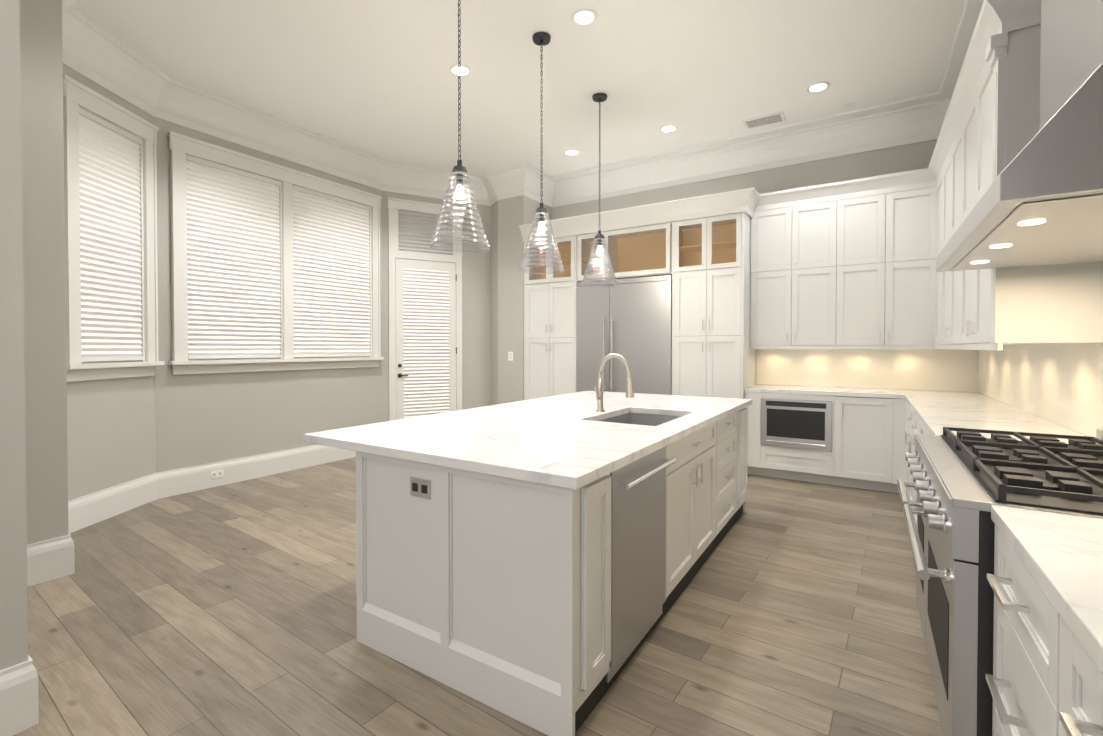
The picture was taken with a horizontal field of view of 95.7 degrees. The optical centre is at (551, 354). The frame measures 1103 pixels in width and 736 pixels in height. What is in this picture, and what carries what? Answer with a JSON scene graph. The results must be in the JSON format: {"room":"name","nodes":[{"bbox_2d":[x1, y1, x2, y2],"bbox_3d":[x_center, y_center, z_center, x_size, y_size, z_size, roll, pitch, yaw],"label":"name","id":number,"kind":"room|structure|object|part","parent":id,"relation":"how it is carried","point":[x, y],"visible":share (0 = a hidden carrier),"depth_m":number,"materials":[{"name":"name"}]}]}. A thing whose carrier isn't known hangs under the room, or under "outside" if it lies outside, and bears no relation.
{"room":"kitchen","nodes":[
{"label":"kitchen","id":0,"kind":"room"},
{"bbox_2d":[0,0,27,670],"bbox_3d":[-2.716,-0.505,0.551,0.200,3.660,2.940,0,1,32],"label":"wall","id":1,"kind":"structure","parent":0,"point":[13,600],"depth_m":1.72,"materials":[{"name":"paint"}]},
{"bbox_2d":[0,445,355,735],"bbox_3d":[-2.446,1.173,3.409,2.820,0.230,8.020,0,1,32],"label":"baseboard","id":2,"kind":"structure","parent":1,"relation":"attached to","point":[50,559],"depth_m":3.87,"materials":[{"name":"white wood"}]},
{"bbox_2d":[211,469,223,478],"bbox_3d":[-3.210,1.151,4.793,0.006,0.070,0.110,0,1,32],"label":"outlet","id":3,"kind":"object","parent":2,"relation":"attached to","point":[217,473],"visible":1,"depth_m":4.79,"materials":[{"name":"white plastic"}]},
{"bbox_2d":[62,0,983,207],"bbox_3d":[-0.885,-2.208,2.690,6.180,0.310,8.550,0,1,32],"label":"crown molding","id":4,"kind":"structure","parent":1,"relation":"attached to","point":[97,54],"depth_m":5.23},
{"bbox_2d":[19,0,68,544],"bbox_3d":[-3.210,-0.537,3.031,0.750,3.660,0.200,0,1,32],"label":"wall","id":5,"kind":"structure","parent":0,"point":[43,209],"depth_m":2.84,"materials":[{"name":"paint"}]},
{"bbox_2d":[63,65,155,500],"bbox_3d":[-3.555,-0.547,3.846,0.150,3.660,1.062,0,1,-1],"label":"wall","id":6,"kind":"structure","parent":0,"point":[111,440],"depth_m":3.92,"materials":[{"name":"paint"}]},
{"bbox_2d":[63,74,164,381],"bbox_3d":[-3.437,-0.889,3.939,0.082,2.160,0.870,0,1,-1],"label":"bay window","id":7,"kind":"structure","parent":6,"relation":"in","point":[110,180],"depth_m":3.91,"materials":[{"name":"white"}]},
{"bbox_2d":[79,107,142,361],"bbox_3d":[-3.469,-0.881,3.939,0.325,1.865,0.485,0,1,32],"label":"blind","id":8,"kind":"object","parent":7,"relation":"attached to","point":[110,151],"depth_m":3.93,"materials":[{"name":"white plastic"}]},
{"bbox_2d":[152,117,382,472],"bbox_3d":[-2.897,-0.568,5.449,0.150,3.660,2.440,0,1,32],"label":"wall","id":9,"kind":"structure","parent":0,"point":[205,418],"depth_m":4.97,"materials":[{"name":"paint"}]},
{"bbox_2d":[167,131,383,374],"bbox_3d":[-2.783,-0.907,5.402,0.082,2.160,2.290,0,1,32],"label":"bay window","id":10,"kind":"structure","parent":9,"relation":"in","point":[237,291],"depth_m":5.18,"materials":[{"name":"white"}]},
{"bbox_2d":[382,191,490,421],"bbox_3d":[-1.558,-0.586,6.852,1.487,3.660,0.150,0,1,-28],"label":"wall","id":11,"kind":"structure","parent":0,"point":[476,330],"depth_m":7.00,"materials":[{"name":"paint"}]},
{"bbox_2d":[387,197,462,420],"bbox_3d":[-1.668,-0.386,6.680,1.004,3.265,0.050,0,1,-28],"label":"door","id":12,"kind":"structure","parent":11,"relation":"attached to","point":[425,346],"depth_m":6.66,"materials":[{"name":"white wood"}]},
{"bbox_2d":[13,457,942,735],"bbox_3d":[-1.080,1.334,3.717,11.000,0.100,11.000,0,1,32],"label":"floor","id":13,"kind":"structure","parent":0,"point":[231,611],"depth_m":2.32,"materials":[{"name":"brown wood"}]},
{"bbox_2d":[524,276,574,399],"bbox_3d":[0.155,0.135,6.710,0.794,2.221,0.689,0,1,32],"label":"tall cabinet","id":14,"kind":"object","parent":13,"relation":"on","point":[549,301],"depth_m":6.41,"materials":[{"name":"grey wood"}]},
{"bbox_2d":[356,405,748,735],"bbox_3d":[0.373,0.854,3.136,1.195,0.875,2.823,0,1,32],"label":"kitchen island","id":15,"kind":"object","parent":13,"relation":"on","point":[537,563],"depth_m":1.96,"materials":[{"name":"white wood"}]},
{"bbox_2d":[304,391,675,464],"bbox_3d":[-0.049,0.393,3.398,0.890,0.040,2.896,0,1,32],"label":"island countertop","id":16,"kind":"structure","parent":15,"relation":"on","point":[418,439],"depth_m":2.65,"materials":[{"name":"white stone"}]},
{"bbox_2d":[436,395,751,488],"bbox_3d":[0.591,0.398,2.993,0.625,0.040,2.896,0,1,32],"label":"island countertop","id":17,"kind":"structure","parent":15,"relation":"on","point":[568,455],"depth_m":2.11,"materials":[{"name":"white stone"}]},
{"bbox_2d":[601,413,680,425],"bbox_3d":[0.552,0.534,3.087,0.484,0.231,0.744,0,1,32],"label":"sink","id":18,"kind":"object","parent":17,"relation":"in","point":[649,419],"depth_m":3.41,"materials":[{"name":"silver metal"}]},
{"bbox_2d":[606,446,675,682],"bbox_3d":[0.406,0.849,2.154,0.087,0.831,0.602,0,1,32],"label":"dishwasher","id":19,"kind":"object","parent":15,"relation":"in","point":[638,486],"depth_m":2.11,"materials":[{"name":"silver metal"}]},
{"bbox_2d":[575,268,670,394],"bbox_3d":[1.003,0.158,6.166,1.221,2.190,0.701,0,1,32],"label":"fridge","id":20,"kind":"object","parent":13,"relation":"on","point":[631,319],"depth_m":5.83,"materials":[{"name":"grey metal"}]},
{"bbox_2d":[671,260,758,398],"bbox_3d":[1.842,0.149,5.640,0.760,2.221,0.689,0,1,32],"label":"tall cabinet","id":21,"kind":"object","parent":13,"relation":"on","point":[712,354],"depth_m":5.34,"materials":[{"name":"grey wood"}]},
{"bbox_2d":[747,392,894,492],"bbox_3d":[2.716,0.829,5.119,1.275,0.875,0.649,0,1,32],"label":"base cabinet","id":22,"kind":"object","parent":13,"relation":"on","point":[817,437],"depth_m":4.81,"materials":[{"name":"grey wood"}]},
{"bbox_2d":[761,398,831,451],"bbox_3d":[2.523,0.689,5.115,0.634,0.479,0.529,0,1,32],"label":"microwave","id":23,"kind":"object","parent":22,"relation":"in","point":[790,424],"depth_m":4.92,"materials":[{"name":"silver metal"}]},
{"bbox_2d":[747,384,902,395],"bbox_3d":[2.752,0.399,5.094,1.357,0.095,0.644,0,1,32],"label":"countertop","id":24,"kind":"structure","parent":22,"relation":"on","point":[754,387],"depth_m":4.99,"materials":[{"name":"white stone"}]},
{"bbox_2d":[903,400,906,489],"bbox_3d":[3.240,0.843,4.032,0.598,0.875,0.692,0,1,32],"label":"base cabinet","id":25,"kind":"object","parent":13,"relation":"on","point":[904,401],"depth_m":4.46,"materials":[{"name":"grey wood"}]},
{"bbox_2d":[899,388,1095,443],"bbox_3d":[2.919,0.392,3.526,0.604,0.040,3.113,0,1,32],"label":"countertop","id":26,"kind":"structure","parent":25,"relation":"on","point":[938,410],"depth_m":3.07,"materials":[{"name":"white stone"}]},
{"bbox_2d":[907,404,910,499],"bbox_3d":[2.948,0.849,3.572,0.598,0.875,0.521,0,1,32],"label":"base cabinet","id":27,"kind":"object","parent":13,"relation":"on","point":[908,405],"depth_m":4.01,"materials":[{"name":"grey wood"}]},
{"bbox_2d":[911,408,914,518],"bbox_3d":[2.719,0.853,3.210,0.598,0.875,0.584,0,1,32],"label":"base cabinet","id":28,"kind":"object","parent":13,"relation":"on","point":[912,409],"depth_m":3.72,"materials":[{"name":"grey wood"}]},
{"bbox_2d":[915,416,922,525],"bbox_3d":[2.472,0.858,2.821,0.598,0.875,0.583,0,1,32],"label":"base cabinet","id":29,"kind":"object","parent":13,"relation":"on","point":[918,423],"depth_m":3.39,"materials":[{"name":"grey wood"}]},
{"bbox_2d":[923,424,930,434],"bbox_3d":[2.235,0.863,2.448,0.598,0.875,0.547,0,1,32],"label":"base cabinet","id":30,"kind":"object","parent":13,"relation":"on","point":[924,425],"depth_m":2.84,"materials":[{"name":"grey wood"}]},
{"bbox_2d":[897,427,1102,735],"bbox_3d":[1.679,0.812,1.743,0.733,0.995,1.224,0,1,32],"label":"range","id":31,"kind":"object","parent":13,"relation":"on","point":[964,479],"visible":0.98,"depth_m":1.46,"materials":[{"name":"grey metal"}]},
{"bbox_2d":[986,520,1102,735],"bbox_3d":[1.134,0.886,0.710,0.598,0.875,1.091,0,1,32],"label":"base cabinet","id":32,"kind":"object","parent":13,"relation":"on","point":[1044,681],"depth_m":1.01,"materials":[{"name":"grey wood"}]},
{"bbox_2d":[991,505,1102,667],"bbox_3d":[1.131,0.428,0.705,0.604,0.040,1.095,0,1,32],"label":"countertop","id":33,"kind":"structure","parent":32,"relation":"on","point":[1064,552],"depth_m":0.99,"materials":[{"name":"white stone"}]},
{"bbox_2d":[491,201,497,404],"bbox_3d":[-0.732,-0.588,7.025,0.150,3.660,0.308,0,1,-25],"label":"wall","id":34,"kind":"structure","parent":0,"point":[494,303],"depth_m":6.99,"materials":[{"name":"paint"}]},
{"bbox_2d":[498,195,523,403],"bbox_3d":[-0.513,-0.586,6.803,0.427,3.660,0.150,0,1,32],"label":"wall","id":35,"kind":"structure","parent":0,"point":[510,300],"depth_m":6.73,"materials":[{"name":"paint"}]},
{"bbox_2d":[508,352,512,360],"bbox_3d":[-0.551,0.025,6.739,0.080,0.120,0.008,0,1,32],"label":"switch plate","id":36,"kind":"object","parent":35,"relation":"attached to","point":[510,356],"visible":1,"depth_m":6.74,"materials":[{"name":"white plastic"}]},
{"bbox_2d":[75,0,964,176],"bbox_3d":[-1.080,-2.425,3.669,11.000,0.100,11.000,0,1,32],"label":"ceiling","id":37,"kind":"structure","parent":0,"point":[377,78],"depth_m":4.10,"materials":[{"name":"paint"}]},
{"bbox_2d":[429,0,489,252],"bbox_3d":[-0.532,-1.492,2.899,0.345,1.744,0.350,0,1,32],"label":"pendant light","id":38,"kind":"object","parent":37,"relation":"hanging from","point":[459,172],"visible":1,"depth_m":2.86,"materials":[{"name":"clear glass"}]},
{"bbox_3d":[-0.532,-0.835,2.908,0.345,0.430,0.350,0,1,32],"label":"lamp shade","id":39,"kind":"part","parent":38,"relation":"part of","materials":[{"name":"clear glass"}]},
{"bbox_3d":[-0.534,-0.940,2.904,0.040,0.080,0.039,0,1,32],"label":"bulb","id":40,"kind":"part","parent":38,"relation":"part of","materials":[{"name":"white glass"}]},
{"bbox_2d":[449,64,471,76],"bbox_3d":[-0.761,-2.376,4.190,0.194,0.011,0.194,0,1,32],"label":"recessed light","id":41,"kind":"object","parent":37,"relation":"in","point":[466,71],"visible":0.94,"depth_m":4.18,"materials":[{"name":"white"}]},
{"bbox_2d":[519,32,564,273],"bbox_3d":[-0.072,-1.503,3.756,0.345,1.744,0.350,0,1,32],"label":"pendant light","id":42,"kind":"object","parent":37,"relation":"hanging from","point":[541,39],"visible":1,"depth_m":3.72,"materials":[{"name":"clear glass"}]},
{"bbox_3d":[-0.074,-0.951,3.761,0.040,0.080,0.039,0,1,32],"label":"bulb","id":43,"kind":"part","parent":42,"relation":"part of","materials":[{"name":"white glass"}]},
{"bbox_3d":[-0.072,-0.846,3.764,0.345,0.430,0.350,0,1,32],"label":"lamp shade","id":44,"kind":"part","parent":42,"relation":"part of","materials":[{"name":"clear glass"}]},
{"bbox_2d":[564,149,579,155],"bbox_3d":[0.244,-2.398,5.944,0.194,0.011,0.194,0,1,32],"label":"recessed light","id":45,"kind":"object","parent":37,"relation":"in","point":[571,152],"visible":1,"depth_m":5.94,"materials":[{"name":"white"}]},
{"bbox_2d":[571,8,597,26],"bbox_3d":[0.231,-2.367,3.514,0.194,0.011,0.194,0,1,32],"label":"recessed light","id":46,"kind":"object","parent":37,"relation":"in","point":[583,17],"visible":1,"depth_m":3.51,"materials":[{"name":"white"}]},
{"bbox_2d":[581,93,617,286],"bbox_3d":[0.449,-1.515,4.633,0.345,1.744,0.350,0,1,32],"label":"pendant light","id":47,"kind":"object","parent":37,"relation":"hanging from","point":[599,98],"visible":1,"depth_m":4.60,"materials":[{"name":"clear glass"}]},
{"bbox_3d":[0.449,-0.858,4.642,0.345,0.430,0.350,0,1,32],"label":"lamp shade","id":48,"kind":"part","parent":47,"relation":"part of","materials":[{"name":"clear glass"}]},
{"bbox_2d":[659,125,677,132],"bbox_3d":[1.244,-2.390,5.299,0.194,0.011,0.194,0,1,32],"label":"recessed light","id":49,"kind":"object","parent":37,"relation":"in","point":[668,128],"visible":1,"depth_m":5.29,"materials":[{"name":"white"}]},
{"bbox_2d":[742,112,785,129],"bbox_3d":[2.177,-2.385,5.110,0.380,0.016,0.220,0,1,32],"label":"ceiling vent","id":50,"kind":"object","parent":37,"relation":"in","point":[770,119],"visible":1,"depth_m":5.09,"materials":[{"name":"grey metal"}]},
{"bbox_2d":[806,82,829,92],"bbox_3d":[2.381,-2.379,4.460,0.194,0.011,0.194,0,1,32],"label":"recessed light","id":51,"kind":"object","parent":37,"relation":"in","point":[817,87],"visible":1,"depth_m":4.46,"materials":[{"name":"white"}]},
{"bbox_2d":[845,102,854,106],"bbox_3d":[2.848,-2.383,4.767,0.080,0.011,0.080,0,1,32],"label":"ceiling sensor","id":52,"kind":"object","parent":37,"relation":"attached to","point":[850,104],"visible":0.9,"depth_m":4.75,"materials":[{"name":"white plastic"}]},
{"bbox_2d":[524,196,551,223],"bbox_3d":[-0.245,-0.588,6.961,0.150,3.660,0.685,0,1,32],"label":"wall","id":53,"kind":"structure","parent":0,"point":[531,206],"depth_m":6.76,"materials":[{"name":"paint"}]},
{"bbox_2d":[552,139,958,391],"bbox_3d":[2.048,-0.575,6.003,5.050,3.660,0.150,0,1,32],"label":"wall","id":54,"kind":"structure","parent":0,"point":[907,157],"depth_m":5.52,"materials":[{"name":"paint"}]},
{"bbox_2d":[519,193,762,247],"bbox_3d":[0.912,-1.572,5.924,2.890,0.205,0.437,0,1,32],"label":"crown molding","id":55,"kind":"structure","parent":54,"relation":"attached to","point":[703,211],"depth_m":5.64,"materials":[{"name":"grey wood"}]},
{"bbox_2d":[539,220,750,275],"bbox_3d":[1.086,-1.234,6.311,2.775,0.590,0.336,0,1,32],"label":"upper cabinet","id":56,"kind":"object","parent":54,"relation":"attached to","point":[654,251],"depth_m":5.88,"materials":[{"name":"grey wood"}]},
{"bbox_2d":[747,208,794,347],"bbox_3d":[2.423,-0.896,5.448,0.404,1.605,0.369,0,1,32],"label":"upper cabinet","id":57,"kind":"object","parent":54,"relation":"attached to","point":[779,308],"depth_m":5.29,"materials":[{"name":"grey wood"}]},
{"bbox_2d":[791,200,838,347],"bbox_3d":[2.764,-0.893,5.232,0.404,1.605,0.369,0,1,32],"label":"upper cabinet","id":58,"kind":"object","parent":54,"relation":"attached to","point":[815,290],"depth_m":5.07,"materials":[{"name":"grey wood"}]},
{"bbox_2d":[839,196,886,347],"bbox_3d":[3.106,-0.890,5.016,0.404,1.605,0.369,0,1,32],"label":"upper cabinet","id":59,"kind":"object","parent":54,"relation":"attached to","point":[863,221],"depth_m":4.85,"materials":[{"name":"grey wood"}]},
{"bbox_2d":[719,0,1040,211],"bbox_3d":[2.224,-1.598,3.889,1.907,0.160,2.910,0,1,32],"label":"crown molding","id":60,"kind":"structure","parent":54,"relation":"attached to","point":[996,18],"depth_m":4.10,"materials":[{"name":"grey wood"}]},
{"bbox_2d":[887,188,930,347],"bbox_3d":[3.446,-0.887,4.800,0.403,1.605,0.369,0,1,32],"label":"upper cabinet","id":61,"kind":"object","parent":54,"relation":"attached to","point":[908,213],"depth_m":4.66,"materials":[{"name":"grey wood"}]},
{"bbox_2d":[756,343,1102,437],"bbox_3d":[1.722,-0.063,2.899,1.962,0.884,5.444,0,1,32],"label":"backsplash","id":62,"kind":"structure","parent":54,"relation":"attached to","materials":[{"name":"tile"}]},
{"bbox_2d":[931,176,938,347],"bbox_3d":[3.518,-0.880,4.254,0.389,1.605,0.522,0,1,32],"label":"upper cabinet","id":63,"kind":"object","parent":0,"relation":"attached to","point":[934,187],"depth_m":4.56,"materials":[{"name":"grey wood"}]},
{"bbox_2d":[935,156,946,347],"bbox_3d":[3.244,-0.875,3.822,0.389,1.605,0.502,0,1,32],"label":"upper cabinet","id":64,"kind":"object","parent":0,"relation":"attached to","point":[942,167],"depth_m":4.33,"materials":[{"name":"grey wood"}]},
{"bbox_2d":[943,136,954,347],"bbox_3d":[2.976,-0.869,3.398,0.389,1.605,0.502,0,1,32],"label":"upper cabinet","id":65,"kind":"object","parent":0,"relation":"attached to","point":[949,196],"depth_m":3.76,"materials":[{"name":"grey wood"}]},
{"bbox_2d":[955,104,966,347],"bbox_3d":[2.707,-0.864,2.974,0.389,1.605,0.502,0,1,32],"label":"upper cabinet","id":66,"kind":"object","parent":0,"relation":"attached to","point":[961,128],"depth_m":3.30,"materials":[{"name":"grey wood"}]},
{"bbox_2d":[967,28,1102,347],"bbox_3d":[2.414,-0.858,2.512,0.389,1.605,0.592,0,1,32],"label":"upper cabinet","id":67,"kind":"object","parent":0,"relation":"attached to","point":[1056,305],"depth_m":2.33,"materials":[{"name":"grey wood"}]},
{"bbox_3d":[2.618,-0.528,2.326,0.150,3.660,5.450,0,1,32],"label":"wall","id":68,"kind":"structure","parent":0,"visible":0},
{"bbox_2d":[936,0,1102,271],"bbox_3d":[1.750,-1.016,1.675,0.594,1.268,1.390,0,1,32],"label":"hood canopy","id":69,"kind":"object","parent":68,"relation":"attached to","point":[1040,202],"visible":1,"depth_m":1.51,"materials":[{"name":"silver metal"}]}
]}

